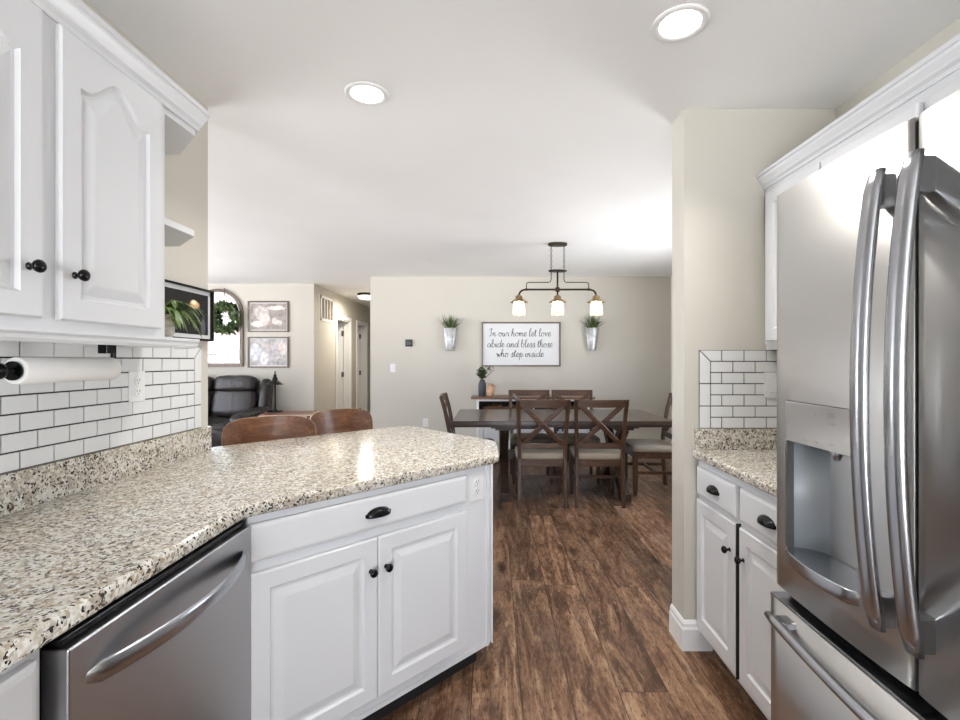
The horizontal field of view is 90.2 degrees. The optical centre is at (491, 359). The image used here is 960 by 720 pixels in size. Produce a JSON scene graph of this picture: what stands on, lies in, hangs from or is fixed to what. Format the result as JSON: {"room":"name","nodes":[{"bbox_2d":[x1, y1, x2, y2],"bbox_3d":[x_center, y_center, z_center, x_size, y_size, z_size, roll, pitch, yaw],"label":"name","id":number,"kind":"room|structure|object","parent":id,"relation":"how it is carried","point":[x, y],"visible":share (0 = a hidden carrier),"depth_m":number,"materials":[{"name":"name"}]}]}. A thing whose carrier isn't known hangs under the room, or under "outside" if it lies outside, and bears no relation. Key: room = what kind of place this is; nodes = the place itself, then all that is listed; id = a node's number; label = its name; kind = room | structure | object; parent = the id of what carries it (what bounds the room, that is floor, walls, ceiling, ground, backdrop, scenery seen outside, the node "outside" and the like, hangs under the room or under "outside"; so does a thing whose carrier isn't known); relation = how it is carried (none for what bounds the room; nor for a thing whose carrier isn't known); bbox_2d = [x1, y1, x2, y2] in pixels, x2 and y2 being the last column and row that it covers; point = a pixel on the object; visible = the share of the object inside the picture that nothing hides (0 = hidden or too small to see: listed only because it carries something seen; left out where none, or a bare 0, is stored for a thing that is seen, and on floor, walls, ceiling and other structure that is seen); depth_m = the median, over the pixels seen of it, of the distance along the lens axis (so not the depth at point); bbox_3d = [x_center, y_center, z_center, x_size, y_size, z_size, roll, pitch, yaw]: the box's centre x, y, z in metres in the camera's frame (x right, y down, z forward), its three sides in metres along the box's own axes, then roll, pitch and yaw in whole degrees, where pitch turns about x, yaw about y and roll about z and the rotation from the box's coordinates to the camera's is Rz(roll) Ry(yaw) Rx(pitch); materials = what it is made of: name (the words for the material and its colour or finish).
{"room":"kitchen","nodes":[
{"label":"kitchen","id":0,"kind":"room"},
{"bbox_2d":[2,0,207,473],"bbox_3d":[-1.360,0.087,-0.615,0.140,2.465,5.570,0,0,0],"label":"wall","id":1,"kind":"structure","parent":0,"point":[186,173],"depth_m":2.04,"materials":[{"name":"beige paint"}]},
{"bbox_2d":[0,341,200,473],"bbox_3d":[-1.286,0.120,0.812,0.008,0.356,2.600,0,0,0],"label":"tile backsplash","id":2,"kind":"structure","parent":1,"relation":"attached to","point":[41,423],"depth_m":1.53,"materials":[{"name":"white tile"}]},
{"bbox_2d":[129,371,144,402],"bbox_3d":[-1.278,0.095,1.722,0.009,0.110,0.075,0,0,0],"label":"wall outlet","id":3,"kind":"object","parent":2,"relation":"attached to","point":[136,378],"visible":1,"depth_m":1.72,"materials":[{"name":"white plastic"}]},
{"bbox_2d":[134,376,141,385],"bbox_3d":[-1.278,0.075,1.722,0.008,0.033,0.033,0,0,0],"label":"socket","id":4,"kind":"object","parent":3,"relation":"attached to","point":[137,379],"depth_m":1.72,"materials":[{"name":"grey plastic"}]},
{"bbox_2d":[134,387,141,395],"bbox_3d":[-1.278,0.115,1.722,0.008,0.033,0.033,0,0,0],"label":"socket","id":5,"kind":"object","parent":3,"relation":"attached to","point":[137,390],"depth_m":1.72,"materials":[{"name":"grey plastic"}]},
{"bbox_2d":[0,0,209,348],"bbox_3d":[-1.123,-0.441,0.448,0.335,0.802,2.695,0,0,0],"label":"upper cabinet","id":6,"kind":"object","parent":1,"relation":"attached to","point":[82,109],"visible":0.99,"depth_m":1.15,"materials":[{"name":"white paint"}]},
{"bbox_2d":[0,345,115,380],"bbox_3d":[-1.140,-0.010,1.267,0.046,0.118,0.354,0,0,0],"label":"paper towel holder","id":7,"kind":"object","parent":6,"relation":"attached to","point":[12,370],"visible":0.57,"depth_m":1.13,"materials":[{"name":"black metal"}]},
{"bbox_2d":[4,357,121,384],"bbox_3d":[-1.140,0.026,1.287,0.066,0.066,0.290,0,0,0],"label":"paper towel roll","id":8,"kind":"object","parent":7,"relation":"hanging from","point":[37,370],"visible":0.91,"depth_m":1.25,"materials":[{"name":"white paper"}]},
{"bbox_2d":[73,107,194,347],"bbox_3d":[-1.146,-0.412,1.609,0.288,0.735,0.294,0,0,0],"label":"shelf unit","id":9,"kind":"object","parent":6,"relation":"attached to","point":[178,134],"visible":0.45,"depth_m":1.59,"materials":[{"name":"white paint"}]},
{"bbox_2d":[165,299,203,336],"bbox_3d":[-1.099,-0.139,1.656,0.170,0.142,0.207,0,0,25],"label":"spider plant","id":10,"kind":"object","parent":9,"relation":"on","point":[174,310],"visible":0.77,"depth_m":1.64,"materials":[{"name":"green plant"}]},
{"bbox_2d":[165,279,213,340],"bbox_3d":[-1.275,-0.198,1.984,0.030,0.228,0.369,0,0,0],"label":"framed print","id":11,"kind":"object","parent":1,"relation":"attached to","point":[203,299],"visible":0.57,"depth_m":2.05,"materials":[{"name":"black paper"}]},
{"bbox_2d":[208,284,316,419],"bbox_3d":[-4.135,0.087,7.240,2.930,2.465,0.140,0,0,0],"label":"wall","id":12,"kind":"structure","parent":0,"point":[298,392],"depth_m":7.17,"materials":[{"name":"beige paint"}]},
{"bbox_2d":[208,289,243,366],"bbox_3d":[-4.097,-0.483,7.152,0.750,1.163,0.034,0,0,0],"label":"arched mirror","id":13,"kind":"object","parent":12,"relation":"attached to","point":[229,348],"visible":0.52,"depth_m":7.16,"materials":[{"name":"white mirror"}]},
{"bbox_2d":[214,288,241,335],"bbox_3d":[-4.001,-0.711,7.062,0.561,0.715,0.166,0,0,0],"label":"wreath","id":14,"kind":"object","parent":13,"relation":"hanging from","point":[223,305],"visible":0.69,"depth_m":7.05,"materials":[{"name":"green plant"}]},
{"bbox_2d":[247,301,288,331],"bbox_3d":[-3.349,-0.651,7.157,0.613,0.464,0.025,0,0,0],"label":"framed photo","id":15,"kind":"object","parent":12,"relation":"attached to","point":[262,316],"visible":1,"depth_m":7.16,"materials":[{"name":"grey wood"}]},
{"bbox_2d":[247,337,288,367],"bbox_3d":[-3.349,-0.115,7.157,0.613,0.464,0.025,0,0,0],"label":"framed photo","id":16,"kind":"object","parent":12,"relation":"attached to","point":[262,352],"visible":1,"depth_m":7.16,"materials":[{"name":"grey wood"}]},
{"bbox_2d":[317,285,369,412],"bbox_3d":[-2.740,0.087,9.155,0.140,2.465,3.690,0,0,0],"label":"wall","id":17,"kind":"structure","parent":0,"point":[343,306],"depth_m":8.00,"materials":[{"name":"beige paint"}]},
{"bbox_2d":[320,295,333,322],"bbox_3d":[-2.664,-0.815,7.730,0.012,0.390,0.580,0,0,0],"label":"air vent","id":18,"kind":"object","parent":17,"relation":"in","point":[326,304],"visible":1,"depth_m":7.70,"materials":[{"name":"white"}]},
{"bbox_2d":[370,277,670,442],"bbox_3d":[0.390,0.087,6.630,4.120,2.465,0.140,0,0,0],"label":"wall","id":19,"kind":"structure","parent":0,"point":[631,360],"depth_m":6.56,"materials":[{"name":"beige paint"}]},
{"bbox_2d":[390,364,395,371],"bbox_3d":[-1.359,0.110,6.555,0.072,0.117,0.010,0,0,0],"label":"wall switch","id":20,"kind":"object","parent":19,"relation":"attached to","point":[392,366],"visible":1,"depth_m":6.56,"materials":[{"name":"white plastic"}]},
{"bbox_2d":[405,340,411,346],"bbox_3d":[-1.139,-0.233,6.548,0.096,0.095,0.024,0,0,0],"label":"thermostat","id":21,"kind":"object","parent":19,"relation":"attached to","point":[408,343],"visible":1,"depth_m":6.54,"materials":[{"name":"black plastic"}]},
{"bbox_2d":[423,418,427,426],"bbox_3d":[-0.911,0.860,6.556,0.072,0.117,0.009,0,0,0],"label":"wall outlet","id":22,"kind":"object","parent":19,"relation":"attached to","point":[425,420],"visible":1,"depth_m":6.56,"materials":[{"name":"white plastic"}]},
{"bbox_2d":[437,315,458,350],"bbox_3d":[-0.558,-0.383,6.456,0.393,0.511,0.206,0,0,0],"label":"wall planter","id":23,"kind":"object","parent":19,"relation":"attached to","point":[449,332],"visible":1,"depth_m":6.46,"materials":[{"name":"metal"}]},
{"bbox_2d":[482,322,560,366],"bbox_3d":[0.399,-0.215,6.545,1.080,0.609,0.030,0,0,0],"label":"wall sign","id":24,"kind":"object","parent":19,"relation":"attached to","point":[504,344],"visible":0.99,"depth_m":6.55,"materials":[{"name":"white wood"}]},
{"bbox_2d":[581,314,604,350],"bbox_3d":[1.358,-0.381,6.461,0.396,0.507,0.195,0,0,-11],"label":"wall planter","id":25,"kind":"object","parent":19,"relation":"attached to","point":[591,333],"visible":1,"depth_m":6.46,"materials":[{"name":"metal"}]},
{"bbox_2d":[87,0,959,306],"bbox_3d":[-1.500,-1.205,4.200,8.500,0.120,15.600,0,0,0],"label":"ceiling","id":26,"kind":"structure","parent":0,"point":[506,130],"depth_m":2.15,"materials":[{"name":"paint"}]},
{"bbox_2d":[357,292,369,299],"bbox_3d":[-2.160,-1.095,8.250,0.330,0.100,0.330,0,0,0],"label":"hall ceiling light","id":27,"kind":"object","parent":26,"relation":"attached to","point":[362,295],"visible":0.69,"depth_m":8.12,"materials":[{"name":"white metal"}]},
{"bbox_2d":[344,81,388,105],"bbox_3d":[-0.538,-1.141,2.056,0.186,0.007,0.186,0,0,0],"label":"recessed light","id":28,"kind":"object","parent":26,"relation":"in","point":[360,92],"visible":1,"depth_m":2.04,"materials":[{"name":"white paint"}]},
{"bbox_2d":[510,242,604,310],"bbox_3d":[0.642,-0.788,4.680,0.936,0.713,0.180,0,0,0],"label":"pendant light","id":29,"kind":"object","parent":26,"relation":"hanging from","point":[557,300],"visible":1,"depth_m":4.67,"materials":[{"name":"brown metal"}]},
{"bbox_2d":[651,3,709,42],"bbox_3d":[0.640,-1.141,1.627,0.186,0.007,0.186,0,0,0],"label":"recessed light","id":30,"kind":"object","parent":26,"relation":"in","point":[678,23],"visible":1,"depth_m":1.62,"materials":[{"name":"white paint"}]},
{"bbox_2d":[380,456,766,719],"bbox_3d":[-1.500,1.370,4.200,8.500,0.100,15.600,0,0,0],"label":"floor","id":31,"kind":"structure","parent":0,"point":[582,596],"depth_m":2.38,"materials":[{"name":"brown wood"}]},
{"bbox_2d":[0,649,38,719],"bbox_3d":[-0.977,0.882,-0.062,0.626,0.876,1.635,0,0,0],"label":"base cabinet","id":32,"kind":"object","parent":31,"relation":"on","point":[19,683],"visible":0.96,"depth_m":0.71,"materials":[{"name":"white paint"}]},
{"bbox_2d":[39,520,250,719],"bbox_3d":[-0.943,0.887,1.068,0.635,0.866,0.594,0,0,0],"label":"dishwasher","id":33,"kind":"object","parent":31,"relation":"on","point":[176,645],"visible":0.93,"depth_m":1.00,"materials":[{"name":"silver metal"}]},
{"bbox_2d":[208,375,273,446],"bbox_3d":[-3.980,0.768,6.518,1.697,1.104,1.076,0,0,0],"label":"leather sofa","id":34,"kind":"object","parent":31,"relation":"on","point":[235,397],"visible":0.31,"depth_m":6.73,"materials":[{"name":"black leather"}]},
{"bbox_2d":[208,391,213,416],"bbox_3d":[-4.285,0.620,6.830,0.620,0.434,0.303,0,0,0],"label":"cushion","id":35,"kind":"object","parent":34,"relation":"on","point":[210,393],"depth_m":6.77,"materials":[{"name":"black leather"}]},
{"bbox_2d":[208,418,228,429],"bbox_3d":[-3.655,0.920,6.400,0.620,0.220,0.720,0,0,0],"label":"seat cushion","id":36,"kind":"object","parent":34,"relation":"on","point":[217,424],"depth_m":6.14,"materials":[{"name":"black leather"}]},
{"bbox_2d":[211,391,258,417],"bbox_3d":[-3.655,0.620,6.830,0.620,0.434,0.303,0,0,0],"label":"cushion","id":37,"kind":"object","parent":34,"relation":"on","point":[224,404],"depth_m":6.71,"materials":[{"name":"black leather"}]},
{"bbox_2d":[222,415,315,445],"bbox_3d":[-1.154,0.818,2.498,0.464,1.007,0.443,0,0,-26],"label":"counter stool","id":38,"kind":"object","parent":31,"relation":"on","point":[263,428],"visible":0.39,"depth_m":2.66,"materials":[{"name":"brown wood"}]},
{"bbox_2d":[258,410,315,418],"bbox_3d":[-2.729,1.014,6.417,0.644,0.612,0.486,0,0,-13],"label":"end table","id":39,"kind":"object","parent":31,"relation":"on","point":[308,414],"visible":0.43,"depth_m":6.33,"materials":[{"name":"brown wood"}]},
{"bbox_2d":[266,371,283,411],"bbox_3d":[-2.950,0.428,6.500,0.216,0.557,0.216,0,0,0],"label":"table lamp","id":40,"kind":"object","parent":39,"relation":"on","point":[275,381],"visible":1,"depth_m":6.48,"materials":[{"name":"black metal"}]},
{"bbox_2d":[310,408,372,434],"bbox_3d":[-0.848,0.818,2.916,0.443,1.007,0.464,0,0,36],"label":"counter stool","id":41,"kind":"object","parent":31,"relation":"on","point":[332,421],"visible":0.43,"depth_m":3.07,"materials":[{"name":"brown wood"}]},
{"bbox_2d":[242,464,492,719],"bbox_3d":[-0.561,0.882,1.847,1.434,0.875,0.583,0,0,-45],"label":"base cabinet","id":42,"kind":"object","parent":31,"relation":"on","point":[362,604],"visible":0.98,"depth_m":1.63,"materials":[{"name":"white paint"}]},
{"bbox_2d":[0,426,498,672],"bbox_3d":[-0.650,0.425,1.028,1.360,0.038,3.855,0,0,0],"label":"countertop","id":43,"kind":"structure","parent":42,"relation":"on","point":[63,560],"depth_m":1.32,"materials":[{"name":"beige stone"}]},
{"bbox_2d":[0,426,211,516],"bbox_3d":[-1.280,0.352,0.633,0.020,0.107,3.066,0,0,0],"label":"granite splash","id":44,"kind":"object","parent":43,"relation":"on","point":[21,489],"visible":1,"depth_m":1.51,"materials":[{"name":"beige stone"}]},
{"bbox_2d":[470,471,482,501],"bbox_3d":[-0.063,0.530,1.999,0.009,0.117,0.072,0,0,45],"label":"wall outlet","id":45,"kind":"object","parent":42,"relation":"attached to","point":[476,479],"visible":1,"depth_m":1.99,"materials":[{"name":"white plastic"}]},
{"bbox_2d":[474,478,479,485],"bbox_3d":[-0.063,0.510,1.999,0.008,0.033,0.033,0,0,45],"label":"socket","id":46,"kind":"object","parent":45,"relation":"attached to","point":[476,480],"depth_m":2.00,"materials":[{"name":"white plastic"}]},
{"bbox_2d":[474,487,479,495],"bbox_3d":[-0.063,0.549,1.999,0.008,0.033,0.033,0,0,45],"label":"socket","id":47,"kind":"object","parent":45,"relation":"attached to","point":[476,489],"depth_m":2.00,"materials":[{"name":"white plastic"}]},
{"bbox_2d":[439,392,493,440],"bbox_3d":[-0.250,0.835,4.905,0.559,0.972,0.482,0,0,0],"label":"dining chair","id":48,"kind":"object","parent":31,"relation":"on","point":[445,404],"visible":0.26,"depth_m":4.97,"materials":[{"name":"brown wood"}]},
{"bbox_2d":[508,390,553,483],"bbox_3d":[0.433,0.835,5.345,0.482,0.972,0.559,0,0,0],"label":"dining chair","id":49,"kind":"object","parent":31,"relation":"on","point":[540,437],"visible":0.55,"depth_m":5.48,"materials":[{"name":"brown wood"}]},
{"bbox_2d":[510,433,553,443],"bbox_3d":[0.433,0.868,5.288,0.465,0.070,0.445,0,0,0],"label":"seat cushion","id":50,"kind":"object","parent":49,"relation":"on","point":[540,437],"depth_m":5.12,"materials":[{"name":"beige fabric"}]},
{"bbox_2d":[471,395,594,451],"bbox_3d":[0.525,0.897,6.330,1.590,0.845,0.421,0,0,0],"label":"sideboard","id":51,"kind":"object","parent":31,"relation":"on","point":[481,432],"visible":0.27,"depth_m":6.15,"materials":[{"name":"brown wood"}]},
{"bbox_2d":[476,365,493,395],"bbox_3d":[-0.092,0.268,6.340,0.254,0.413,0.167,0,0,0],"label":"flower vase","id":52,"kind":"object","parent":51,"relation":"on","point":[482,384],"visible":1,"depth_m":6.29,"materials":[{"name":"grey ceramic"}]},
{"bbox_2d":[486,384,495,395],"bbox_3d":[-0.020,0.394,6.300,0.113,0.162,0.113,0,0,39],"label":"ceramic jug","id":53,"kind":"object","parent":51,"relation":"on","point":[490,390],"visible":1,"depth_m":6.26,"materials":[{"name":"beige ceramic"}]},
{"bbox_2d":[483,403,508,408],"bbox_3d":[0.060,0.649,6.330,0.371,0.145,0.285,0,0,0],"label":"wicker basket","id":54,"kind":"object","parent":51,"relation":"on","point":[493,406],"visible":0.52,"depth_m":6.20,"materials":[{"name":"brown wicker"}]},
{"bbox_2d":[504,404,521,408],"bbox_3d":[0.340,0.651,6.330,0.371,0.140,0.285,0,0,0],"label":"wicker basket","id":55,"kind":"object","parent":51,"relation":"on","point":[513,405],"visible":0.12,"depth_m":6.20,"materials":[{"name":"beige wicker"}]},
{"bbox_2d":[515,400,570,507],"bbox_3d":[0.452,0.835,4.455,0.482,0.972,0.559,0,0,0],"label":"dining chair","id":56,"kind":"object","parent":31,"relation":"on","point":[527,454],"visible":1,"depth_m":4.28,"materials":[{"name":"brown wood"}]},
{"bbox_2d":[515,446,562,459],"bbox_3d":[0.452,0.868,4.512,0.465,0.070,0.445,0,0,0],"label":"seat cushion","id":57,"kind":"object","parent":56,"relation":"on","point":[523,454],"depth_m":4.30,"materials":[{"name":"beige fabric"}]},
{"bbox_2d":[452,409,671,501],"bbox_3d":[0.652,0.940,4.905,2.035,0.760,1.050,0,0,0],"label":"dining table","id":58,"kind":"object","parent":31,"relation":"on","point":[503,420],"visible":0.75,"depth_m":4.61,"materials":[{"name":"brown wood"}]},
{"bbox_2d":[551,390,600,483],"bbox_3d":[0.935,0.835,5.345,0.482,0.972,0.559,0,0,0],"label":"dining chair","id":59,"kind":"object","parent":31,"relation":"on","point":[558,393],"visible":0.38,"depth_m":5.50,"materials":[{"name":"brown wood"}]},
{"bbox_2d":[555,433,599,443],"bbox_3d":[0.935,0.868,5.288,0.465,0.070,0.445,0,0,0],"label":"seat cushion","id":60,"kind":"object","parent":59,"relation":"on","point":[594,439],"depth_m":5.14,"materials":[{"name":"beige fabric"}]},
{"bbox_2d":[569,399,628,507],"bbox_3d":[0.973,0.835,4.455,0.482,0.972,0.559,0,0,2],"label":"dining chair","id":61,"kind":"object","parent":31,"relation":"on","point":[581,454],"visible":1,"depth_m":4.28,"materials":[{"name":"brown wood"}]},
{"bbox_2d":[569,445,620,459],"bbox_3d":[0.975,0.868,4.512,0.465,0.070,0.445,0,0,2],"label":"seat cushion","id":62,"kind":"object","parent":61,"relation":"on","point":[581,454],"depth_m":4.30,"materials":[{"name":"beige fabric"}]},
{"bbox_2d":[625,393,671,495],"bbox_3d":[1.645,0.835,4.858,0.559,0.972,0.482,0,0,2],"label":"dining chair","id":63,"kind":"object","parent":31,"relation":"on","point":[637,449],"visible":0.66,"depth_m":4.67,"materials":[{"name":"brown wood"}]},
{"bbox_2d":[625,439,671,451],"bbox_3d":[1.588,0.868,4.860,0.445,0.070,0.465,0,0,2],"label":"seat cushion","id":64,"kind":"object","parent":63,"relation":"on","point":[631,445],"depth_m":4.71,"materials":[{"name":"beige fabric"}]},
{"bbox_2d":[697,460,784,719],"bbox_3d":[1.225,0.882,1.756,0.680,0.876,0.821,0,0,0],"label":"base cabinet","id":65,"kind":"object","parent":31,"relation":"on","point":[737,520],"visible":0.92,"depth_m":1.79,"materials":[{"name":"white paint"}]},
{"bbox_2d":[693,450,776,496],"bbox_3d":[1.238,0.424,1.760,0.655,0.037,0.831,0,0,0],"label":"countertop","id":66,"kind":"structure","parent":65,"relation":"on","point":[757,468],"depth_m":1.88,"materials":[{"name":"beige stone"}]},
{"bbox_2d":[695,429,776,449],"bbox_3d":[1.244,0.359,1.762,0.643,0.094,0.833,0,0,0],"label":"granite splash","id":67,"kind":"object","parent":66,"relation":"on","point":[705,439],"visible":0.34,"depth_m":2.16,"materials":[{"name":"beige stone"}]},
{"bbox_2d":[764,89,959,719],"bbox_3d":[1.100,0.432,0.875,0.800,1.775,0.910,0,0,0],"label":"refrigerator","id":68,"kind":"object","parent":31,"relation":"on","point":[865,623],"visible":1,"depth_m":0.94,"materials":[{"name":"grey metal"}]},
{"bbox_2d":[764,591,947,719],"bbox_3d":[0.775,0.926,0.875,0.150,0.568,0.910,0,0,0],"label":"freezer","id":69,"kind":"object","parent":68,"relation":"in","point":[816,674],"depth_m":1.10,"materials":[{"name":"silver metal"}]},
{"bbox_2d":[671,276,671,443],"bbox_3d":[2.525,0.087,4.440,0.150,2.465,4.520,0,0,0],"label":"wall","id":70,"kind":"structure","parent":0,"point":[671,276],"depth_m":6.52,"materials":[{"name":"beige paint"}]},
{"bbox_2d":[672,109,834,619],"bbox_3d":[1.663,0.087,2.253,1.574,2.465,0.146,0,0,0],"label":"wall pier","id":71,"kind":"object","parent":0,"point":[718,198],"visible":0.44,"depth_m":2.18,"materials":[{"name":"beige paint"}]},
{"bbox_2d":[669,604,712,650],"bbox_3d":[0.931,1.252,2.246,0.138,0.135,0.160,0,0,0],"label":"baseboard","id":72,"kind":"object","parent":71,"relation":"attached to","point":[687,634],"visible":0.78,"depth_m":2.17,"materials":[{"name":"white paint"}]},
{"bbox_2d":[699,350,776,427],"bbox_3d":[1.253,0.133,2.176,0.620,0.356,0.008,0,0,0],"label":"tile backsplash","id":73,"kind":"structure","parent":71,"relation":"attached to","point":[731,382],"depth_m":2.17,"materials":[{"name":"white tile"}]},
{"bbox_2d":[764,372,776,397],"bbox_3d":[1.278,0.115,2.167,0.085,0.117,0.010,0,0,0],"label":"wall switch","id":74,"kind":"object","parent":73,"relation":"attached to","point":[770,378],"visible":0.59,"depth_m":2.17,"materials":[{"name":"white plastic"}]},
{"bbox_2d":[835,18,959,119],"bbox_3d":[1.635,0.087,-0.610,0.140,2.465,5.580,0,0,0],"label":"wall","id":75,"kind":"structure","parent":0,"point":[952,30],"depth_m":1.82,"materials":[{"name":"beige paint"}]},
{"bbox_2d":[756,33,959,349],"bbox_3d":[1.385,-0.444,0.939,0.360,0.796,2.478,0,0,0],"label":"upper cabinet","id":76,"kind":"object","parent":75,"relation":"attached to","point":[936,76],"visible":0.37,"depth_m":1.62,"materials":[{"name":"white paint"}]},
{"bbox_3d":[-3.605,0.088,9.250,1.590,2.465,3.700,0,0,0],"label":"wall","id":77,"kind":"structure","parent":0,"visible":0},
{"bbox_2d":[336,314,351,408],"bbox_3d":[-3.082,0.268,8.600,0.856,2.105,0.890,0,0,0],"label":"door","id":78,"kind":"structure","parent":77,"relation":"in","point":[343,329],"depth_m":8.96,"materials":[{"name":"white paint"}]},
{"bbox_2d":[356,320,367,411],"bbox_3d":[-3.041,0.268,9.800,0.774,2.105,0.830,0,0,0],"label":"door","id":79,"kind":"structure","parent":77,"relation":"in","point":[361,327],"depth_m":10.13,"materials":[{"name":"white paint"}]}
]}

